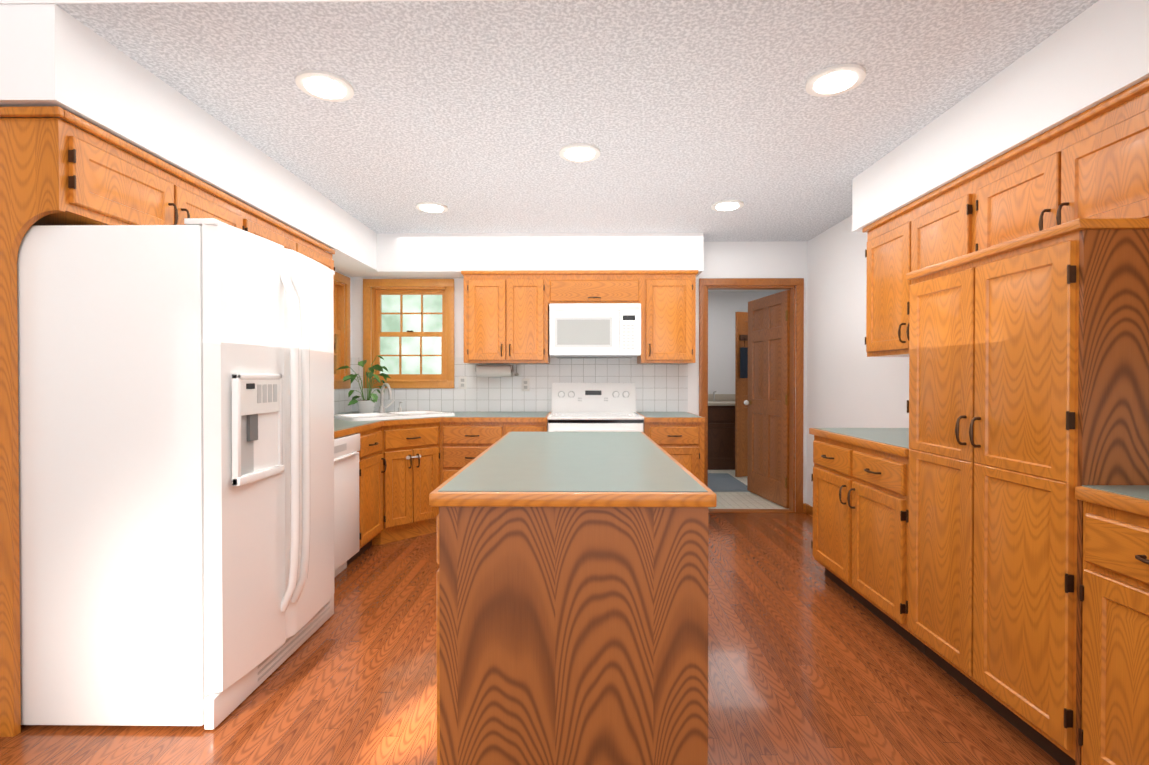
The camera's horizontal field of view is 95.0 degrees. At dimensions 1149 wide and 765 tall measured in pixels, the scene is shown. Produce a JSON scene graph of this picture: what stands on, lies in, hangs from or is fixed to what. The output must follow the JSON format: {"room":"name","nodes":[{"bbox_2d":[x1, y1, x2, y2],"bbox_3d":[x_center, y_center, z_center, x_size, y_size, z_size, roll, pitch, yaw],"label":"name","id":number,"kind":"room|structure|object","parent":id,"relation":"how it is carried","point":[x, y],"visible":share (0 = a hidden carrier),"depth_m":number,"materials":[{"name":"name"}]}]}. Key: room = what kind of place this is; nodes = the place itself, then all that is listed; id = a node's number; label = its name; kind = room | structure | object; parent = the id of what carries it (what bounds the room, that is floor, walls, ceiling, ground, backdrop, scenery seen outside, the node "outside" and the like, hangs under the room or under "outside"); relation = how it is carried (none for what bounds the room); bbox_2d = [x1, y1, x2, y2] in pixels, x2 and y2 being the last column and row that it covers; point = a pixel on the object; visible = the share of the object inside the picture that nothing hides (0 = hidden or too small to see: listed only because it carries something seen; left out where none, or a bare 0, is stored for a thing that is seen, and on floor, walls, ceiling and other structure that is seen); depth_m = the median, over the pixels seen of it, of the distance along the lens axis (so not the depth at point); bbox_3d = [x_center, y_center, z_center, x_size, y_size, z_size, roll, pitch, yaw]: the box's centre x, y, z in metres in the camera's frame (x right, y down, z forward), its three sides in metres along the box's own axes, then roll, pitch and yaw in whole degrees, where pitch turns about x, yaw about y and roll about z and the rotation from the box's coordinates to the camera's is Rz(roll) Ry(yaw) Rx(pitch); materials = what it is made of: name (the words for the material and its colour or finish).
{"room":"kitchen","nodes":[
{"label":"kitchen","id":0,"kind":"room"},
{"bbox_2d":[0,0,517,3],"bbox_3d":[-0.517,-1.567,1.772,3.290,0.640,0.104,0,0,1],"label":"wall","id":1,"kind":"structure","parent":0,"point":[99,1],"depth_m":1.73,"materials":[{"name":"paint"}]},
{"bbox_2d":[335,270,351,356],"bbox_3d":[-2.097,-0.078,3.285,0.100,2.560,3.070,0,0,1],"label":"wall","id":2,"kind":"structure","parent":0,"point":[350,311],"depth_m":4.80,"materials":[{"name":"paint"}]},
{"bbox_2d":[0,106,179,229],"bbox_3d":[-1.885,-0.757,2.040,0.332,0.335,0.469,0,0,1],"label":"upper cabinet","id":3,"kind":"object","parent":2,"relation":"attached to","point":[56,171],"depth_m":1.83,"materials":[{"name":"brown wood"}]},
{"bbox_2d":[180,170,247,231],"bbox_3d":[-1.880,-0.760,2.509,0.332,0.335,0.469,0,0,1],"label":"upper cabinet","id":4,"kind":"object","parent":2,"relation":"attached to","point":[195,202],"depth_m":2.48,"materials":[{"name":"brown wood"}]},
{"bbox_2d":[248,205,334,349],"bbox_3d":[-1.873,-0.542,3.256,0.332,0.783,1.018,0,0,1],"label":"upper cabinet","id":5,"kind":"object","parent":2,"relation":"attached to","point":[257,226],"depth_m":3.17,"materials":[{"name":"brown wood"}]},
{"bbox_2d":[334,272,350,388],"bbox_3d":[-2.069,-0.432,4.279,0.135,0.995,0.942,0,0,1],"label":"window","id":6,"kind":"structure","parent":2,"relation":"in","point":[342,323],"depth_m":4.66,"materials":[{"name":"brown wood"}]},
{"bbox_2d":[334,357,353,413],"bbox_3d":[-2.027,0.036,3.781,0.030,0.495,2.040,0,0,1],"label":"tile backsplash","id":7,"kind":"structure","parent":2,"relation":"attached to","point":[341,398],"depth_m":4.66,"materials":[{"name":"white tile"}]},
{"bbox_2d":[0,512,1061,764],"bbox_3d":[-1.226,1.270,0.822,6.810,0.100,8.200,0,0,1],"label":"floor","id":8,"kind":"structure","parent":0,"point":[810,662],"depth_m":2.06,"materials":[{"name":"brown wood"}]},
{"bbox_2d":[17,218,334,729],"bbox_3d":[-1.552,0.319,2.271,0.849,1.771,0.906,0,0,1],"label":"fridge","id":9,"kind":"object","parent":8,"relation":"on","point":[176,460],"visible":0.94,"depth_m":1.82,"materials":[{"name":"white metal"}]},
{"bbox_2d":[334,433,359,576],"bbox_3d":[-1.686,0.769,3.107,0.645,0.868,0.598,0,0,1],"label":"dishwasher","id":10,"kind":"object","parent":8,"relation":"on","point":[346,498],"visible":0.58,"depth_m":3.21,"materials":[{"name":"white plastic"}]},
{"bbox_2d":[347,444,385,565],"bbox_3d":[-1.703,0.762,3.628,0.640,0.876,0.429,0,0,1],"label":"base cabinet","id":11,"kind":"object","parent":8,"relation":"on","point":[372,457],"depth_m":3.63,"materials":[{"name":"brown wood"}]},
{"bbox_2d":[386,444,441,542],"bbox_3d":[-1.536,0.757,4.323,0.960,0.876,0.958,0,0,1],"label":"base cabinet","id":12,"kind":"object","parent":8,"relation":"on","point":[407,466],"depth_m":3.99,"materials":[{"name":"brown wood"}]},
{"bbox_2d":[334,412,549,443],"bbox_3d":[-1.122,0.303,3.778,1.823,0.040,2.057,0,0,1],"label":"countertop","id":13,"kind":"structure","parent":12,"relation":"on","point":[464,427],"depth_m":4.14,"materials":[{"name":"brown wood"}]},
{"bbox_2d":[336,355,389,412],"bbox_3d":[-1.790,0.024,4.482,0.345,0.507,0.428,0,0,1],"label":"pothos plant","id":14,"kind":"object","parent":13,"relation":"on","point":[366,406],"visible":0.98,"depth_m":4.51,"materials":[{"name":"green plant"}]},
{"bbox_2d":[378,383,394,412],"bbox_3d":[-1.546,0.133,4.347,0.145,0.248,0.188,0,0,1],"label":"faucet","id":15,"kind":"object","parent":13,"relation":"on","point":[382,407],"visible":1,"depth_m":4.36,"materials":[{"name":"silver metal"}]},
{"bbox_2d":[334,410,454,420],"bbox_3d":[-1.433,0.269,4.213,0.848,0.022,0.528,0,1,-44],"label":"sink","id":16,"kind":"object","parent":13,"relation":"in","point":[386,415],"visible":0.96,"depth_m":4.16,"materials":[{"name":"white ceramic"}]},
{"bbox_2d":[442,444,492,483],"bbox_3d":[-0.799,0.756,4.474,0.508,0.876,0.640,0,0,1],"label":"base cabinet","id":17,"kind":"object","parent":8,"relation":"on","point":[454,456],"depth_m":4.15,"materials":[{"name":"brown wood"}]},
{"bbox_2d":[542,420,547,431],"bbox_3d":[-0.376,0.756,4.470,0.338,0.876,0.640,0,0,1],"label":"base cabinet","id":18,"kind":"object","parent":8,"relation":"on","point":[543,429],"depth_m":4.17,"materials":[{"name":"brown wood"}]},
{"bbox_2d":[436,438,707,764],"bbox_3d":[-0.020,0.773,2.244,0.796,0.874,1.585,0,0,1],"label":"kitchen island","id":19,"kind":"object","parent":8,"relation":"on","point":[572,598],"depth_m":1.45,"materials":[{"name":"brown wood"}]},
{"bbox_2d":[429,432,716,507],"bbox_3d":[0.005,0.314,2.242,0.781,0.040,1.631,0,0,1],"label":"island countertop","id":20,"kind":"structure","parent":19,"relation":"on","point":[520,469],"depth_m":1.66,"materials":[{"name":"grey laminate"}]},
{"bbox_2d":[547,383,643,431],"bbox_3d":[0.177,0.603,4.434,0.761,1.180,0.715,0,0,1],"label":"range","id":21,"kind":"object","parent":8,"relation":"on","point":[593,407],"visible":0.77,"depth_m":4.72,"materials":[{"name":"white metal"}]},
{"bbox_2d":[644,420,704,482],"bbox_3d":[0.798,0.756,4.458,0.473,0.876,0.640,0,0,1],"label":"base cabinet","id":22,"kind":"object","parent":8,"relation":"on","point":[683,440],"depth_m":4.14,"materials":[{"name":"brown wood"}]},
{"bbox_2d":[636,412,704,419],"bbox_3d":[0.797,0.298,4.458,0.476,0.040,0.657,0,0,1],"label":"countertop","id":23,"kind":"structure","parent":22,"relation":"on","point":[647,415],"depth_m":4.22,"materials":[{"name":"grey laminate"}]},
{"bbox_2d":[809,428,925,654],"bbox_3d":[1.762,0.748,2.806,0.664,0.915,0.965,0,0,1],"label":"base cabinet","id":24,"kind":"object","parent":8,"relation":"on","point":[860,480],"visible":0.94,"depth_m":2.68,"materials":[{"name":"brown wood"}]},
{"bbox_2d":[906,218,1148,764],"bbox_3d":[1.753,0.370,1.915,0.663,1.685,0.802,0,0,1],"label":"pantry cabinet","id":25,"kind":"object","parent":8,"relation":"on","point":[1028,406],"visible":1,"depth_m":1.72,"materials":[{"name":"brown wood"}]},
{"bbox_2d":[1075,493,1148,764],"bbox_3d":[1.764,0.781,1.069,0.625,0.876,0.913,0,0,1],"label":"base cabinet","id":26,"kind":"object","parent":8,"relation":"on","point":[1114,598],"depth_m":1.42,"materials":[{"name":"brown wood"}]},
{"bbox_2d":[1075,485,1148,512],"bbox_3d":[1.760,0.325,0.854,0.631,0.040,1.337,0,0,1],"label":"countertop","id":27,"kind":"structure","parent":26,"relation":"on","point":[1137,496],"depth_m":1.44,"materials":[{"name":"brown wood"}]},
{"bbox_2d":[56,0,1098,241],"bbox_3d":[0.003,-1.289,0.740,4.150,0.100,8.100,0,0,1],"label":"ceiling","id":28,"kind":"structure","parent":0,"point":[478,116],"depth_m":2.29,"materials":[{"name":"white paint"}]},
{"bbox_2d":[0,4,385,276],"bbox_3d":[-1.872,-1.100,3.276,0.350,0.315,3.070,0,0,1],"label":"ceiling soffit","id":29,"kind":"object","parent":28,"relation":"attached to","point":[53,55],"depth_m":2.13,"materials":[{"name":"paint"}]},
{"bbox_2d":[295,70,353,101],"bbox_3d":[-1.047,-1.243,2.221,0.224,0.017,0.224,0,0,1],"label":"recessed light","id":30,"kind":"object","parent":28,"relation":"in","point":[324,85],"visible":1,"depth_m":2.20,"materials":[{"name":"white plastic"}]},
{"bbox_2d":[416,202,447,212],"bbox_3d":[-1.022,-1.254,3.801,0.224,0.017,0.224,0,0,1],"label":"recessed light","id":31,"kind":"object","parent":28,"relation":"in","point":[432,207],"visible":0.96,"depth_m":3.77,"materials":[{"name":"white plastic"}]},
{"bbox_2d":[377,233,702,277],"bbox_3d":[-0.288,-1.106,4.645,2.790,0.325,0.300,0,0,1],"label":"ceiling soffit","id":32,"kind":"structure","parent":28,"relation":"attached to","point":[426,255],"depth_m":4.50,"materials":[{"name":"paint"}]},
{"bbox_2d":[559,143,599,162],"bbox_3d":[0.034,-1.248,2.881,0.224,0.017,0.224,0,0,1],"label":"recessed light","id":33,"kind":"object","parent":28,"relation":"in","point":[579,152],"visible":1,"depth_m":2.86,"materials":[{"name":"white plastic"}]},
{"bbox_2d":[711,200,743,210],"bbox_3d":[1.098,-1.254,3.760,0.224,0.017,0.224,0,0,1],"label":"recessed light","id":34,"kind":"object","parent":28,"relation":"in","point":[727,205],"visible":0.96,"depth_m":3.73,"materials":[{"name":"white plastic"}]},
{"bbox_2d":[805,64,865,96],"bbox_3d":[1.082,-1.242,2.180,0.224,0.017,0.224,0,0,1],"label":"recessed light","id":35,"kind":"object","parent":28,"relation":"in","point":[834,80],"visible":0.98,"depth_m":2.16,"materials":[{"name":"white plastic"}]},
{"bbox_2d":[852,0,1148,231],"bbox_3d":[1.885,-1.071,-0.027,0.370,0.325,6.600,0,0,1],"label":"soffit","id":36,"kind":"object","parent":28,"relation":"attached to","point":[1096,53],"depth_m":2.03,"materials":[{"name":"paint"}]},
{"bbox_2d":[351,241,806,502],"bbox_3d":[0.044,-0.090,4.849,4.350,2.560,0.100,0,0,1],"label":"wall","id":37,"kind":"structure","parent":0,"point":[781,259],"depth_m":4.78,"materials":[{"name":"paint"}]},
{"bbox_2d":[363,279,454,387],"bbox_3d":[-1.502,-0.436,4.845,0.832,0.995,0.135,0,0,1],"label":"window","id":38,"kind":"structure","parent":37,"relation":"in","point":[374,290],"depth_m":4.81,"materials":[{"name":"brown wood"}]},
{"bbox_2d":[461,270,549,363],"bbox_3d":[-0.576,-0.551,4.628,0.719,0.782,0.332,0,0,1],"label":"upper cabinet","id":39,"kind":"object","parent":37,"relation":"attached to","point":[506,317],"depth_m":4.46,"materials":[{"name":"brown wood"}]},
{"bbox_2d":[475,364,518,376],"bbox_3d":[-0.683,-0.101,4.690,0.380,0.118,0.132,0,0,1],"label":"paper towel holder","id":40,"kind":"object","parent":39,"relation":"attached to","point":[494,370],"visible":1,"depth_m":4.63,"materials":[{"name":"white paper"}]},
{"bbox_2d":[354,357,687,411],"bbox_3d":[-0.497,0.028,4.795,3.070,0.495,0.020,0,0,1],"label":"tile backsplash","id":41,"kind":"structure","parent":37,"relation":"attached to","point":[661,387],"depth_m":4.80,"materials":[{"name":"white tile"}]},
{"bbox_2d":[459,376,466,388],"bbox_3d":[-1.011,0.011,4.800,0.072,0.116,0.008,0,0,1],"label":"electrical outlet cover","id":42,"kind":"object","parent":41,"relation":"attached to","point":[463,383],"depth_m":4.80,"materials":[{"name":"white plastic"}]},
{"bbox_2d":[522,379,529,390],"bbox_3d":[-0.437,0.031,4.795,0.072,0.116,0.008,0,0,1],"label":"electrical outlet cover","id":43,"kind":"object","parent":41,"relation":"attached to","point":[525,382],"depth_m":4.79,"materials":[{"name":"white plastic"}]},
{"bbox_2d":[549,270,640,303],"bbox_3d":[0.179,-0.804,4.618,0.791,0.276,0.332,0,0,1],"label":"upper cabinet","id":44,"kind":"object","parent":37,"relation":"attached to","point":[565,286],"depth_m":4.45,"materials":[{"name":"brown wood"}]},
{"bbox_2d":[549,303,640,357],"bbox_3d":[0.181,-0.428,4.565,0.758,0.439,0.450,0,0,1],"label":"microwave","id":45,"kind":"object","parent":44,"relation":"attached to","point":[594,330],"visible":1,"depth_m":4.34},
{"bbox_2d":[637,270,696,363],"bbox_3d":[0.806,-0.551,4.614,0.462,0.782,0.332,0,0,1],"label":"upper cabinet","id":46,"kind":"object","parent":37,"relation":"attached to","point":[668,297],"depth_m":4.45,"materials":[{"name":"brown wood"}]},
{"bbox_2d":[699,278,803,512],"bbox_3d":[1.610,0.129,4.824,0.942,2.125,0.122,0,0,1],"label":"door frame","id":47,"kind":"structure","parent":37,"relation":"attached to","point":[795,286],"depth_m":4.77,"materials":[{"name":"brown wood"}]},
{"bbox_2d":[744,290,789,508],"bbox_3d":[1.914,0.162,5.278,0.209,2.030,0.806,0,0,1],"label":"entry door","id":48,"kind":"structure","parent":37,"relation":"in","point":[767,402],"depth_m":5.23,"materials":[{"name":"brown wood"}]},
{"bbox_2d":[708,470,788,508],"bbox_3d":[1.923,1.231,6.290,2.400,0.098,2.800,0,0,1],"label":"floor","id":49,"kind":"structure","parent":0,"point":[738,500],"depth_m":5.26,"materials":[{"name":"beige tile"}]},
{"bbox_2d":[708,391,734,469],"bbox_3d":[2.208,0.652,7.268,1.190,1.040,0.610,0,0,1],"label":"bathroom vanity","id":50,"kind":"object","parent":49,"relation":"on","point":[721,431],"visible":0.25,"depth_m":6.99,"materials":[{"name":"brown wood"}]},
{"bbox_2d":[708,473,749,491],"bbox_3d":[1.597,1.175,6.168,0.710,0.012,1.050,0,0,1],"label":"rug","id":51,"kind":"object","parent":49,"relation":"on","point":[722,482],"visible":0.43,"depth_m":6.04,"materials":[{"name":"fabric"}]},
{"bbox_2d":[708,289,789,393],"bbox_3d":[1.923,-0.100,6.280,2.600,2.560,2.800,0,0,1],"label":"wall","id":52,"kind":"structure","parent":0,"point":[724,306],"depth_m":7.57,"materials":[{"name":"paint"}]},
{"bbox_2d":[735,312,747,476],"bbox_3d":[2.339,0.157,6.592,0.760,2.020,0.034,0,0,-23],"label":"closet door","id":53,"kind":"structure","parent":52,"relation":"in","point":[741,407],"depth_m":6.45,"materials":[{"name":"brown wood"}]},
{"bbox_2d":[739,335,747,377],"bbox_3d":[2.150,-0.306,6.434,0.262,0.530,0.213,0,0,1],"label":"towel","id":54,"kind":"object","parent":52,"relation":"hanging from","point":[744,361],"visible":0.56,"depth_m":6.34,"materials":[{"name":"fabric"}]},
{"bbox_2d":[807,215,908,506],"bbox_3d":[2.128,-0.329,0.726,0.100,3.100,8.100,0,0,1],"label":"wall","id":55,"kind":"structure","parent":0,"point":[850,384],"depth_m":4.12,"materials":[{"name":"paint"}]},
{"bbox_2d":[803,503,812,516],"bbox_3d":[2.101,1.154,4.038,0.020,0.085,1.500,0,0,1],"label":"baseboard","id":56,"kind":"structure","parent":55,"relation":"attached to","point":[807,508],"depth_m":4.70,"materials":[{"name":"brown wood"}]},
{"bbox_2d":[862,172,969,356],"bbox_3d":[1.921,-0.537,2.745,0.346,0.782,0.864,0,0,1],"label":"upper cabinet","id":57,"kind":"object","parent":55,"relation":"attached to","point":[934,228],"depth_m":2.79,"materials":[{"name":"brown wood"}]},
{"bbox_2d":[970,78,1148,252],"bbox_3d":[1.912,-0.700,1.894,0.346,0.444,0.836,0,0,1],"label":"upper cabinet","id":58,"kind":"object","parent":55,"relation":"attached to","point":[1092,162],"depth_m":1.84,"materials":[{"name":"brown wood"}]},
{"label":"outside","id":59,"kind":"structure","parent":0,"visible":0},
{"bbox_2d":[380,295,441,373],"bbox_3d":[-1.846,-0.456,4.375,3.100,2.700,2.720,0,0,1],"label":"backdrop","id":60,"kind":"structure","parent":59,"point":[432,323],"depth_m":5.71,"materials":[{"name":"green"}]}
]}

